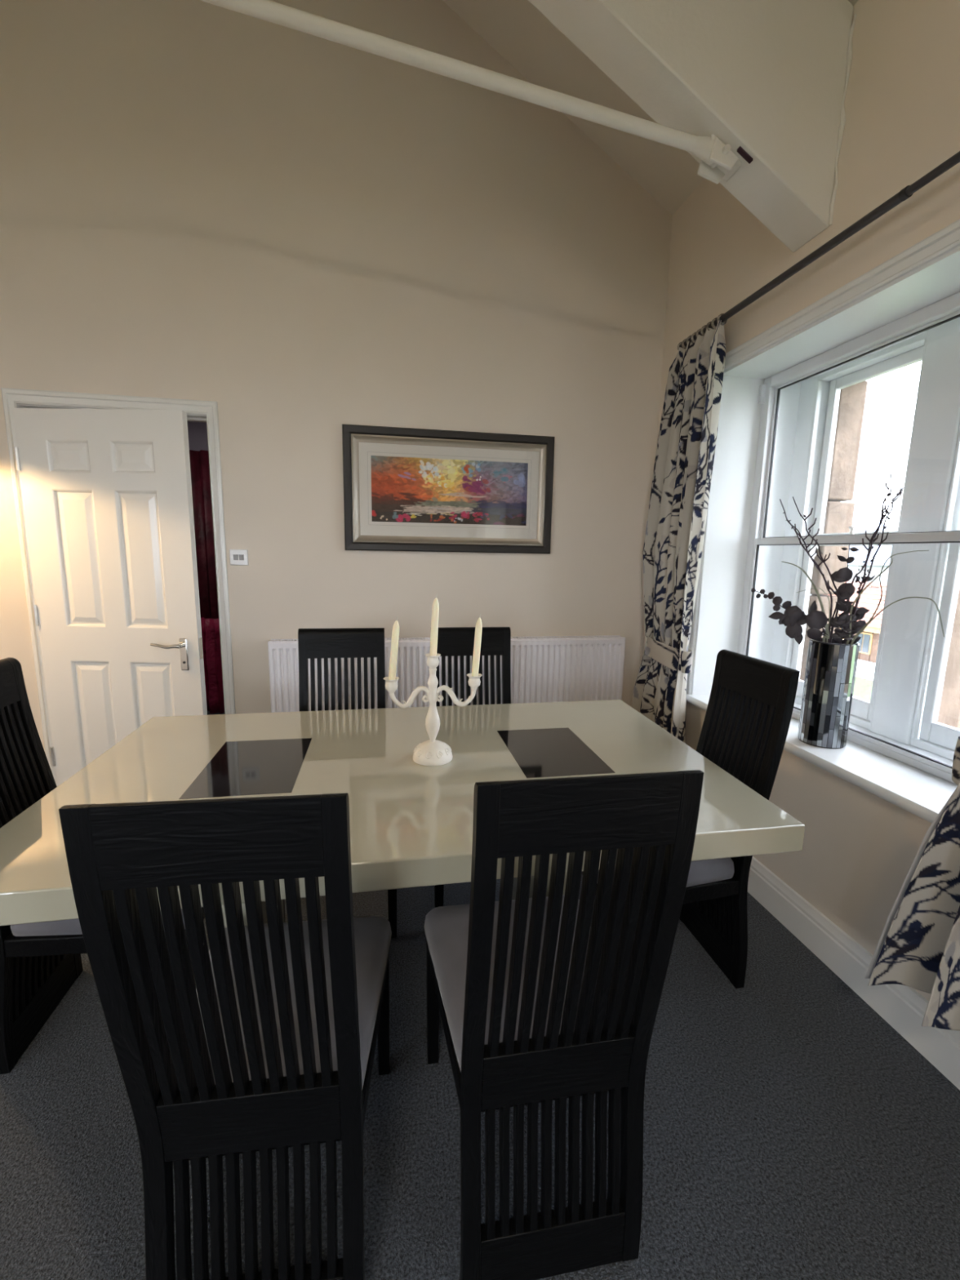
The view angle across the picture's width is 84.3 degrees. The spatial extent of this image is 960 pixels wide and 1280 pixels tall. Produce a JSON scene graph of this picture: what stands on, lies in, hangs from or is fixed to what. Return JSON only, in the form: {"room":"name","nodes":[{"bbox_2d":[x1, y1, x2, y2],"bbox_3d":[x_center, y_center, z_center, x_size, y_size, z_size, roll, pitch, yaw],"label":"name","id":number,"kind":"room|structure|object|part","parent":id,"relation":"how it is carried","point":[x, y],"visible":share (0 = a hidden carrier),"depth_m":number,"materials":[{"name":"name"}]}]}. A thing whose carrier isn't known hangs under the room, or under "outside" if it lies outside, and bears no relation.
{"room":"dining room","nodes":[
{"label":"dining room","id":0,"kind":"room"},
{"bbox_2d":[186,421,208,450],"bbox_3d":[-1.898,-0.616,3.716,3.000,2.700,2.114,-1,10,-10],"label":"wall","id":1,"kind":"structure","parent":0,"point":[197,431],"depth_m":4.43,"materials":[{"name":"grey paint"}]},
{"bbox_2d":[189,449,218,618],"bbox_3d":[-2.339,-0.488,4.490,1.805,2.140,0.104,-1,10,-10],"label":"curtain","id":2,"kind":"object","parent":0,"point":[199,460],"visible":0.04,"depth_m":4.42,"materials":[{"name":"fabric"}]},
{"bbox_2d":[0,0,672,751],"bbox_3d":[-1.238,-1.377,2.557,5.304,4.601,0.120,-1,10,-10],"label":"wall","id":3,"kind":"structure","parent":0,"point":[302,235],"depth_m":2.54,"materials":[{"name":"paint"}]},
{"bbox_2d":[0,387,235,786],"bbox_3d":[-1.701,-0.101,2.565,0.894,2.066,0.356,-1,10,-10],"label":"door","id":4,"kind":"structure","parent":3,"relation":"in","point":[102,485],"depth_m":2.48,"materials":[{"name":"white paint"}]},
{"bbox_3d":[-1.851,-0.830,2.405,0.190,0.140,0.036,1,9,1],"label":"panel","id":5,"kind":"part","parent":4,"relation":"part of","materials":[{"name":"white paint"}]},
{"bbox_3d":[-1.859,-0.376,2.480,0.190,0.630,0.036,1,9,1],"label":"panel","id":6,"kind":"part","parent":4,"relation":"part of","materials":[{"name":"white paint"}]},
{"bbox_3d":[-1.873,0.411,2.610,0.190,0.635,0.036,1,9,1],"label":"panel","id":7,"kind":"part","parent":4,"relation":"part of","materials":[{"name":"white paint"}]},
{"bbox_3d":[-1.558,-0.824,2.399,0.197,0.140,0.036,1,9,1],"label":"panel","id":8,"kind":"part","parent":4,"relation":"part of","materials":[{"name":"white paint"}]},
{"bbox_3d":[-1.566,-0.370,2.474,0.197,0.630,0.036,1,9,1],"label":"panel","id":9,"kind":"part","parent":4,"relation":"part of","materials":[{"name":"white paint"}]},
{"bbox_3d":[-1.580,0.417,2.604,0.197,0.635,0.036,1,9,1],"label":"panel","id":10,"kind":"part","parent":4,"relation":"part of","materials":[{"name":"white paint"}]},
{"bbox_3d":[-1.462,0.026,2.486,0.140,0.026,0.053,1,9,1],"label":"lever","id":11,"kind":"part","parent":4,"relation":"part of","materials":[{"name":"silver metal"}]},
{"bbox_3d":[-1.404,0.069,2.519,0.037,0.155,0.009,1,9,1],"label":"handle plate","id":12,"kind":"part","parent":4,"relation":"part of","materials":[{"name":"silver metal"}]},
{"bbox_3d":[-1.334,0.040,2.536,0.002,0.100,0.024,1,9,1],"label":"latch plate","id":13,"kind":"part","parent":4,"relation":"part of","materials":[{"name":"silver metal"}]},
{"bbox_2d":[229,549,248,565],"bbox_3d":[-1.207,-0.413,2.655,0.086,0.078,0.016,-1,10,-10],"label":"light switch","id":14,"kind":"object","parent":3,"relation":"attached to","point":[237,557],"visible":1,"depth_m":2.65,"materials":[{"name":"white plastic"}]},
{"bbox_2d":[267,635,625,712],"bbox_3d":[-0.135,0.443,2.955,1.926,0.920,0.092,-1,10,-10],"label":"radiator","id":15,"kind":"object","parent":3,"relation":"attached to","point":[544,668],"visible":0.36,"depth_m":2.92,"materials":[{"name":"white metal"}]},
{"bbox_2d":[268,635,625,642],"bbox_3d":[-0.127,-0.005,2.879,1.922,0.010,0.069,-1,10,-10],"label":"grille","id":16,"kind":"object","parent":15,"relation":"attached to","point":[609,638],"depth_m":2.95,"materials":[{"name":"white metal"}]},
{"bbox_2d":[342,424,555,553],"bbox_3d":[-0.149,-0.772,2.780,1.096,0.614,0.032,-1,10,-10],"label":"framed picture","id":17,"kind":"object","parent":3,"relation":"attached to","point":[406,489],"visible":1,"depth_m":2.78,"materials":[{"name":"black wood"}]},
{"bbox_2d":[370,455,528,525],"bbox_3d":[-0.151,-0.778,2.788,0.823,0.327,0.001,-1,10,-10],"label":"print","id":18,"kind":"object","parent":17,"relation":"attached to","point":[404,489],"depth_m":2.78},
{"bbox_2d":[0,711,959,1279],"bbox_3d":[-1.022,1.350,0.555,4.954,0.120,9.200,-1,10,-10],"label":"floor","id":19,"kind":"structure","parent":0,"point":[791,1131],"depth_m":1.26,"materials":[{"name":"carpet"}]},
{"bbox_2d":[0,657,204,1074],"bbox_3d":[-1.077,0.595,1.523,0.580,1.052,0.434,-1,10,-10],"label":"dining chair","id":20,"kind":"object","parent":19,"relation":"on","point":[40,962],"visible":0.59,"depth_m":1.48,"materials":[{"name":"black wood"}]},
{"bbox_3d":[-1.336,0.140,1.399,0.037,0.122,0.286,-1,10,-10],"label":"rail","id":21,"kind":"part","parent":20,"relation":"part of","materials":[{"name":"black wood"}]},
{"bbox_3d":[-1.288,1.058,1.562,0.030,0.118,0.286,-1,10,-10],"label":"rail","id":22,"kind":"part","parent":20,"relation":"part of","materials":[{"name":"black wood"}]},
{"bbox_3d":[-1.014,0.693,1.551,0.449,0.080,0.434,-1,10,-10],"label":"seat","id":23,"kind":"part","parent":20,"relation":"part of","materials":[{"name":"grey fabric"}]},
{"bbox_3d":[-1.022,0.757,1.560,0.451,0.053,0.421,-1,10,-10],"label":"seat frame","id":24,"kind":"part","parent":20,"relation":"part of","materials":[{"name":"black wood"}]},
{"bbox_3d":[-0.791,0.975,1.440,0.033,0.340,0.033,-1,10,-10],"label":"leg","id":25,"kind":"part","parent":20,"relation":"part of","materials":[{"name":"black wood"}]},
{"bbox_2d":[200,617,224,713],"bbox_3d":[-2.214,0.218,4.453,0.720,0.807,0.148,-1,10,-10],"label":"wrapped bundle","id":26,"kind":"object","parent":19,"relation":"on","point":[211,636],"visible":0.15,"depth_m":4.43,"materials":[{"name":"red"}]},
{"bbox_2d":[58,792,391,1279],"bbox_3d":[-0.404,0.683,1.062,0.434,1.052,0.580,0,9,-8],"label":"dining chair","id":27,"kind":"object","parent":19,"relation":"on","point":[273,1046],"visible":1,"depth_m":0.82,"materials":[{"name":"black wood"}]},
{"bbox_3d":[-0.359,0.269,0.721,0.286,0.122,0.037,0,9,-8],"label":"rail","id":28,"kind":"part","parent":27,"relation":"part of","materials":[{"name":"black wood"}]},
{"bbox_3d":[-0.381,0.802,0.896,0.286,0.122,0.039,0,9,-8],"label":"rail","id":29,"kind":"part","parent":27,"relation":"part of","materials":[{"name":"black wood"}]},
{"bbox_3d":[-0.385,1.178,0.936,0.286,0.118,0.030,0,9,-8],"label":"rail","id":30,"kind":"part","parent":27,"relation":"part of","materials":[{"name":"black wood"}]},
{"bbox_3d":[-0.415,0.836,1.146,0.421,0.053,0.451,0,9,-8],"label":"seat frame","id":31,"kind":"part","parent":27,"relation":"part of","materials":[{"name":"black wood"}]},
{"bbox_3d":[-0.415,0.771,1.142,0.434,0.080,0.449,0,9,-8],"label":"seat","id":32,"kind":"part","parent":27,"relation":"part of","materials":[{"name":"grey fabric"}]},
{"bbox_3d":[-0.255,0.991,1.402,0.033,0.340,0.033,0,9,-8],"label":"leg","id":33,"kind":"part","parent":27,"relation":"part of","materials":[{"name":"black wood"}]},
{"bbox_2d":[283,627,396,937],"bbox_3d":[-0.545,0.516,2.066,0.434,1.052,0.580,-1,10,-10],"label":"dining chair","id":34,"kind":"object","parent":19,"relation":"on","point":[345,643],"visible":0.3,"depth_m":2.24,"materials":[{"name":"black wood"}]},
{"bbox_3d":[-0.695,0.912,1.835,0.033,0.340,0.033,-1,10,-10],"label":"leg","id":35,"kind":"part","parent":34,"relation":"part of","materials":[{"name":"black wood"}]},
{"bbox_3d":[-0.585,0.013,2.253,0.286,0.122,0.037,-1,10,-10],"label":"rail","id":36,"kind":"part","parent":34,"relation":"part of","materials":[{"name":"black wood"}]},
{"bbox_3d":[-0.315,0.907,1.903,0.033,0.340,0.033,-1,10,-10],"label":"leg","id":37,"kind":"part","parent":34,"relation":"part of","materials":[{"name":"black wood"}]},
{"bbox_2d":[0,699,804,928],"bbox_3d":[-0.210,0.733,1.682,1.858,0.761,1.088,-1,10,-10],"label":"dining table","id":38,"kind":"object","parent":19,"relation":"on","point":[411,822],"visible":0.42,"depth_m":1.48,"materials":[{"name":"beige paint"}]},
{"bbox_3d":[-0.655,0.366,1.546,0.268,0.009,0.410,-1,10,-10],"label":"inlay panel","id":39,"kind":"part","parent":38,"relation":"part of","materials":[{"name":"black glass"}]},
{"bbox_2d":[383,653,482,765],"bbox_3d":[-0.139,0.201,1.589,0.293,0.321,0.121,-1,10,-10],"label":"candelabra","id":40,"kind":"object","parent":38,"relation":"on","point":[433,752],"visible":0.97,"depth_m":1.57,"materials":[{"name":"white paint"}]},
{"bbox_2d":[383,676,399,693],"bbox_3d":[-0.259,0.133,1.556,0.047,0.044,0.047,-1,10,-10],"label":"candle cup","id":41,"kind":"object","parent":40,"relation":"on","point":[391,686],"depth_m":1.54,"materials":[{"name":"white ceramic"}]},
{"bbox_2d":[388,616,399,679],"bbox_3d":[-0.250,0.032,1.540,0.033,0.204,0.021,0,9,-8],"label":"candle","id":42,"kind":"object","parent":40,"relation":"on","point":[395,633],"visible":0.96,"depth_m":1.53,"materials":[{"name":"beige wax"}]},
{"bbox_3d":[-0.205,0.169,1.571,0.124,0.067,0.017,-1,10,-10],"label":"arm","id":43,"kind":"part","parent":40,"relation":"part of","materials":[{"name":"white paint"}]},
{"bbox_3d":[-0.141,0.197,1.588,0.045,0.226,0.045,-1,10,-10],"label":"stem","id":44,"kind":"part","parent":40,"relation":"part of","materials":[{"name":"white ceramic"}]},
{"bbox_2d":[425,653,440,669],"bbox_3d":[-0.139,0.064,1.566,0.047,0.044,0.047,-1,10,-10],"label":"candle cup","id":45,"kind":"object","parent":40,"relation":"on","point":[433,662],"depth_m":1.55,"materials":[{"name":"white ceramic"}]},
{"bbox_2d":[430,593,439,656],"bbox_3d":[-0.133,-0.035,1.550,0.026,0.201,0.021,1,9,-1],"label":"candle","id":46,"kind":"object","parent":40,"relation":"on","point":[435,608],"visible":0.91,"depth_m":1.54,"materials":[{"name":"beige wax"}]},
{"bbox_3d":[-0.074,0.168,1.595,0.128,0.067,0.017,-1,10,-10],"label":"arm","id":47,"kind":"part","parent":40,"relation":"part of","materials":[{"name":"white paint"}]},
{"bbox_2d":[466,673,482,689],"bbox_3d":[-0.017,0.126,1.599,0.047,0.044,0.047,-1,10,-10],"label":"candle cup","id":48,"kind":"object","parent":40,"relation":"on","point":[474,682],"depth_m":1.58,"materials":[{"name":"white paint"}]},
{"bbox_2d":[471,613,482,676],"bbox_3d":[-0.009,0.024,1.583,0.030,0.207,0.021,0,9,-7],"label":"candle","id":49,"kind":"object","parent":40,"relation":"on","point":[477,637],"visible":0.91,"depth_m":1.57,"materials":[{"name":"beige wax"}]},
{"bbox_3d":[0.225,0.356,1.703,0.264,0.009,0.402,-1,10,-10],"label":"inlay panel","id":50,"kind":"part","parent":38,"relation":"part of","materials":[{"name":"black glass"}]},
{"bbox_2d":[434,626,511,907],"bbox_3d":[0.000,0.509,2.164,0.434,1.052,0.580,-1,10,-10],"label":"dining chair","id":51,"kind":"object","parent":19,"relation":"on","point":[455,642],"visible":0.23,"depth_m":2.35,"materials":[{"name":"black wood"}]},
{"bbox_3d":[-0.149,0.905,1.933,0.033,0.340,0.033,-1,10,-10],"label":"leg","id":52,"kind":"part","parent":51,"relation":"part of","materials":[{"name":"black wood"}]},
{"bbox_3d":[-0.040,0.006,2.352,0.286,0.122,0.037,-1,10,-10],"label":"rail","id":53,"kind":"part","parent":51,"relation":"part of","materials":[{"name":"black wood"}]},
{"bbox_2d":[424,769,703,1279],"bbox_3d":[0.113,0.677,1.155,0.434,1.052,0.580,-1,9,-10],"label":"dining chair","id":54,"kind":"object","parent":19,"relation":"on","point":[537,1001],"visible":1,"depth_m":0.95,"materials":[{"name":"black wood"}]},
{"bbox_3d":[-0.127,0.988,1.436,0.033,0.340,0.033,-1,9,-10],"label":"leg","id":55,"kind":"part","parent":54,"relation":"part of","materials":[{"name":"black wood"}]},
{"bbox_3d":[0.100,0.765,1.236,0.434,0.080,0.449,-1,9,-10],"label":"seat","id":56,"kind":"part","parent":54,"relation":"part of","materials":[{"name":"grey fabric"}]},
{"bbox_3d":[0.100,0.830,1.239,0.421,0.053,0.451,-1,9,-10],"label":"seat frame","id":57,"kind":"part","parent":54,"relation":"part of","materials":[{"name":"black wood"}]},
{"bbox_3d":[0.139,1.172,1.031,0.286,0.118,0.030,-1,9,-10],"label":"rail","id":58,"kind":"part","parent":54,"relation":"part of","materials":[{"name":"black wood"}]},
{"bbox_3d":[0.142,0.796,0.991,0.286,0.122,0.039,-1,9,-10],"label":"rail","id":59,"kind":"part","parent":54,"relation":"part of","materials":[{"name":"black wood"}]},
{"bbox_3d":[0.167,0.263,0.816,0.286,0.122,0.037,-1,9,-10],"label":"rail","id":60,"kind":"part","parent":54,"relation":"part of","materials":[{"name":"black wood"}]},
{"bbox_2d":[582,649,799,988],"bbox_3d":[0.619,0.585,1.772,0.580,1.052,0.434,-1,10,-10],"label":"dining chair","id":61,"kind":"object","parent":19,"relation":"on","point":[744,730],"visible":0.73,"depth_m":1.71,"materials":[{"name":"black wood"}]},
{"bbox_3d":[0.558,0.748,1.788,0.451,0.053,0.421,-1,10,-10],"label":"seat frame","id":62,"kind":"part","parent":61,"relation":"part of","materials":[{"name":"black wood"}]},
{"bbox_3d":[0.552,0.684,1.777,0.449,0.080,0.434,-1,10,-10],"label":"seat","id":63,"kind":"part","parent":61,"relation":"part of","materials":[{"name":"grey fabric"}]},
{"bbox_3d":[0.813,1.043,1.885,0.030,0.118,0.286,-1,10,-10],"label":"rail","id":64,"kind":"part","parent":61,"relation":"part of","materials":[{"name":"black wood"}]},
{"bbox_3d":[0.798,0.671,1.819,0.039,0.122,0.286,-1,10,-10],"label":"rail","id":65,"kind":"part","parent":61,"relation":"part of","materials":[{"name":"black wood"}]},
{"bbox_3d":[0.894,0.123,1.745,0.037,0.122,0.286,-1,10,-10],"label":"rail","id":66,"kind":"part","parent":61,"relation":"part of","materials":[{"name":"black wood"}]},
{"bbox_2d":[441,0,857,215],"bbox_3d":[-0.593,-2.280,-1.075,5.304,1.816,7.066,-1,10,-10],"label":"ceiling","id":67,"kind":"structure","parent":0,"point":[516,29],"depth_m":2.44,"materials":[{"name":"beige paint"}]},
{"bbox_2d":[528,0,856,252],"bbox_3d":[-1.171,-2.424,1.275,4.814,2.102,0.185,-1,10,-10],"label":"ceiling beam","id":68,"kind":"structure","parent":67,"relation":"attached to","point":[765,78],"depth_m":1.69,"materials":[{"name":"white paint"}]},
{"bbox_2d":[200,0,738,183],"bbox_3d":[-1.137,-2.177,1.333,4.061,1.284,0.110,-1,10,-10],"label":"rod","id":69,"kind":"object","parent":68,"relation":"attached to","point":[711,154],"visible":0.99,"depth_m":1.61,"materials":[{"name":"white paint"}]},
{"bbox_3d":[0.751,-1.632,1.769,0.090,0.069,0.068,-1,10,-10],"label":"rod","id":70,"kind":"part","parent":69,"relation":"part of","materials":[{"name":"white paint"}]},
{"bbox_3d":[0.794,-1.613,1.815,0.103,0.084,0.012,-1,10,-10],"label":"fork plate","id":71,"kind":"part","parent":69,"relation":"part of","materials":[{"name":"white paint"}]},
{"bbox_3d":[0.806,-1.602,1.749,0.103,0.084,0.012,-1,10,-10],"label":"fork plate","id":72,"kind":"part","parent":69,"relation":"part of","materials":[{"name":"white paint"}]},
{"bbox_3d":[0.809,-1.627,1.789,0.115,0.087,0.083,-1,10,-10],"label":"bracket plate","id":73,"kind":"part","parent":68,"relation":"part of","materials":[{"name":"white paint"}]},
{"bbox_2d":[642,0,959,1000],"bbox_3d":[1.839,-0.152,-0.325,0.500,3.230,6.966,-1,10,-10],"label":"wall","id":74,"kind":"structure","parent":0,"point":[902,101],"depth_m":1.72,"materials":[{"name":"paint"}]},
{"bbox_2d":[679,151,959,348],"bbox_3d":[1.167,-1.236,1.627,0.104,0.070,1.982,-1,10,-10],"label":"curtain rod","id":75,"kind":"object","parent":74,"relation":"attached to","point":[907,192],"visible":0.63,"depth_m":1.63,"materials":[{"name":"grey metal"}]},
{"bbox_2d":[631,313,727,743],"bbox_3d":[0.961,-0.294,2.653,0.136,2.272,0.506,-1,10,-10],"label":"window curtain","id":76,"kind":"object","parent":75,"relation":"hanging from","point":[685,453],"visible":0.77,"depth_m":2.55,"materials":[{"name":"fabric"}]},
{"bbox_2d":[864,736,959,1031],"bbox_3d":[1.213,-0.085,1.060,0.198,2.157,0.598,-1,10,-10],"label":"window curtain","id":77,"kind":"object","parent":75,"relation":"hanging from","point":[917,948],"visible":1,"depth_m":1.35,"materials":[{"name":"fabric"}]},
{"bbox_2d":[686,218,959,822],"bbox_3d":[1.513,-0.384,1.910,0.723,2.050,1.984,-1,10,-10],"label":"window","id":78,"kind":"structure","parent":74,"relation":"in","point":[793,397],"depth_m":2.05,"materials":[{"name":"white paint"}]},
{"bbox_3d":[1.287,0.401,2.000,0.293,0.035,1.444,-1,10,-10],"label":"sill","id":79,"kind":"part","parent":78,"relation":"part of","materials":[{"name":"white paint"}]},
{"bbox_2d":[797,637,860,748],"bbox_3d":[1.287,0.193,1.967,0.155,0.385,0.156,-1,10,-10],"label":"mosaic vase","id":80,"kind":"object","parent":78,"relation":"on","point":[830,672],"visible":0.97,"depth_m":1.91,"materials":[{"name":"black"}]},
{"bbox_2d":[751,587,827,644],"bbox_3d":[1.168,0.075,1.994,0.313,0.526,0.041,6,10,27],"label":"eucalyptus spray","id":81,"kind":"object","parent":80,"relation":"in","point":[793,617],"visible":0.98,"depth_m":1.97,"materials":[{"name":"grey plant"}]},
{"bbox_2d":[781,560,829,642],"bbox_3d":[1.212,0.027,1.977,0.217,0.629,0.015,6,10,26],"label":"grass blade","id":82,"kind":"object","parent":80,"relation":"in","point":[799,567],"visible":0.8,"depth_m":1.94,"materials":[{"name":"grey"}]},
{"bbox_2d":[779,498,837,640],"bbox_3d":[1.220,-0.094,1.999,0.244,0.860,0.028,9,13,42],"label":"twig","id":83,"kind":"object","parent":80,"relation":"in","point":[794,526],"visible":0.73,"depth_m":1.96,"materials":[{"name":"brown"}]},
{"bbox_2d":[787,520,832,642],"bbox_3d":[1.210,-0.047,1.962,0.202,0.779,0.021,6,10,27],"label":"twig","id":84,"kind":"object","parent":80,"relation":"in","point":[799,539],"visible":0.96,"depth_m":1.92,"materials":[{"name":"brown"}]},
{"bbox_2d":[796,587,830,642],"bbox_3d":[1.230,0.075,1.965,0.152,0.536,0.016,5,10,20],"label":"grass blade","id":85,"kind":"object","parent":80,"relation":"in","point":[812,588],"visible":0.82,"depth_m":1.92,"materials":[{"name":"grey"}]},
{"bbox_2d":[792,496,839,643],"bbox_3d":[1.220,-0.091,1.968,0.192,0.864,0.007,7,11,33],"label":"twig","id":86,"kind":"object","parent":80,"relation":"in","point":[821,559],"visible":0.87,"depth_m":1.93,"materials":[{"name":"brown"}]},
{"bbox_2d":[821,617,839,637],"bbox_3d":[1.277,0.128,1.964,0.070,0.435,0.032,5,10,21],"label":"stem","id":87,"kind":"object","parent":80,"relation":"in","point":[824,633],"visible":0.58,"depth_m":1.94,"materials":[{"name":"grey plant"}]},
{"bbox_2d":[831,591,856,644],"bbox_3d":[1.288,0.089,1.919,0.039,0.526,0.075,-4,11,-30],"label":"stem","id":88,"kind":"object","parent":80,"relation":"in","point":[842,621],"visible":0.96,"depth_m":1.89,"materials":[{"name":"grey plant"}]},
{"bbox_2d":[831,543,879,643],"bbox_3d":[1.323,0.006,1.914,0.147,0.693,0.039,6,11,30],"label":"eucalyptus spray","id":89,"kind":"object","parent":80,"relation":"in","point":[842,575],"visible":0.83,"depth_m":1.89,"materials":[{"name":"grey plant"}]},
{"bbox_3d":[1.302,0.003,1.928,0.035,0.693,0.006,7,11,32],"label":"stem","id":90,"kind":"part","parent":89,"relation":"part of","materials":[{"name":"grey plant"}]},
{"bbox_2d":[847,604,866,643],"bbox_3d":[1.325,0.104,1.949,0.120,0.489,0.032,6,10,26],"label":"stem","id":91,"kind":"object","parent":80,"relation":"in","point":[857,626],"visible":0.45,"depth_m":1.90,"materials":[{"name":"grey plant"}]},
{"bbox_2d":[840,505,889,644],"bbox_3d":[1.337,-0.059,1.910,0.125,0.825,0.016,5,10,24],"label":"twig","id":92,"kind":"object","parent":80,"relation":"in","point":[883,517],"visible":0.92,"depth_m":1.86,"materials":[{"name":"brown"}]},
{"bbox_2d":[842,470,892,644],"bbox_3d":[1.329,-0.114,1.891,0.130,0.938,0.008,7,11,33],"label":"twig","id":93,"kind":"object","parent":80,"relation":"in","point":[870,547],"visible":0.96,"depth_m":1.84,"materials":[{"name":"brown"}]},
{"bbox_2d":[846,555,892,644],"bbox_3d":[1.318,0.030,1.888,0.016,0.656,0.173,-6,12,-36],"label":"grass blade","id":94,"kind":"object","parent":80,"relation":"in","point":[883,571],"visible":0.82,"depth_m":1.85,"materials":[{"name":"grey"}]},
{"bbox_2d":[844,487,903,644],"bbox_3d":[1.327,-0.081,1.873,0.026,0.878,0.164,-8,13,-44],"label":"twig","id":95,"kind":"object","parent":80,"relation":"in","point":[900,492],"visible":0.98,"depth_m":1.81,"materials":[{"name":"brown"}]},
{"bbox_2d":[853,550,928,638],"bbox_3d":[1.321,0.030,1.834,0.030,0.674,0.289,-3,10,-25],"label":"grass blade","id":96,"kind":"object","parent":80,"relation":"in","point":[876,610],"visible":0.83,"depth_m":1.77,"materials":[{"name":"grey"}]},
{"bbox_2d":[850,596,944,646],"bbox_3d":[1.332,0.108,1.811,0.041,0.528,0.367,-3,10,-24],"label":"grass blade","id":97,"kind":"object","parent":80,"relation":"in","point":[933,601],"visible":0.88,"depth_m":1.73,"materials":[{"name":"grey"}]},
{"bbox_3d":[1.569,-0.071,2.310,0.030,0.745,0.476,-1,10,-10],"label":"sash","id":98,"kind":"part","parent":78,"relation":"part of","materials":[{"name":"white paint"}]},
{"bbox_3d":[1.438,-0.352,1.901,0.055,1.488,1.360,-1,10,-10],"label":"secondary frame","id":99,"kind":"part","parent":78,"relation":"part of","materials":[{"name":"white metal"}]},
{"bbox_3d":[1.661,-0.361,1.941,0.120,1.500,1.384,-1,10,-10],"label":"box frame","id":100,"kind":"part","parent":78,"relation":"part of","materials":[{"name":"white paint"}]},
{"bbox_3d":[1.615,-0.769,2.201,0.030,0.710,0.476,-1,10,-10],"label":"sash","id":101,"kind":"part","parent":78,"relation":"part of","materials":[{"name":"white paint"}]},
{"bbox_3d":[1.685,0.036,1.674,0.030,0.745,0.477,-1,10,-10],"label":"sash","id":102,"kind":"part","parent":78,"relation":"part of","materials":[{"name":"white paint"}]},
{"bbox_2d":[747,856,959,1089],"bbox_3d":[1.548,1.363,-0.073,0.020,0.150,6.866,-1,10,-10],"label":"baseboard","id":103,"kind":"structure","parent":74,"relation":"attached to","point":[900,1006],"depth_m":1.72,"materials":[{"name":"white paint"}]},
{"label":"outside","id":104,"kind":"structure","parent":0,"visible":0},
{"bbox_2d":[853,675,872,701],"bbox_3d":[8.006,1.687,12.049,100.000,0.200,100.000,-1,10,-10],"label":"ground","id":105,"kind":"structure","parent":104,"point":[862,686],"depth_m":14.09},
{"bbox_2d":[823,580,886,662],"bbox_3d":[14.071,-0.860,19.657,3.300,2.566,4.950,-1,10,-10],"label":"house","id":106,"kind":"structure","parent":105,"relation":"on","point":[869,599],"depth_m":17.94,"materials":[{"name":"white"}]},
{"bbox_3d":[12.906,0.074,18.066,0.020,0.600,0.230,-1,10,-10],"label":"pane","id":107,"kind":"part","parent":106,"relation":"part of","materials":[{"name":"grey"}]},
{"bbox_3d":[12.954,0.118,17.804,0.020,0.600,0.230,-1,10,-10],"label":"pane","id":108,"kind":"part","parent":106,"relation":"part of","materials":[{"name":"grey"}]},
{"bbox_2d":[855,659,875,680],"bbox_3d":[12.416,1.278,14.331,2.300,0.020,29.000,-1,10,-10],"label":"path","id":109,"kind":"structure","parent":105,"relation":"on","point":[864,669],"depth_m":16.39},
{"bbox_2d":[846,519,892,582],"bbox_3d":[21.608,-4.158,31.169,6.300,5.600,7.800,-1,10,-10],"label":"house","id":110,"kind":"structure","parent":105,"relation":"on","point":[884,552],"depth_m":27.58,"materials":[{"name":"stone"}]}
]}

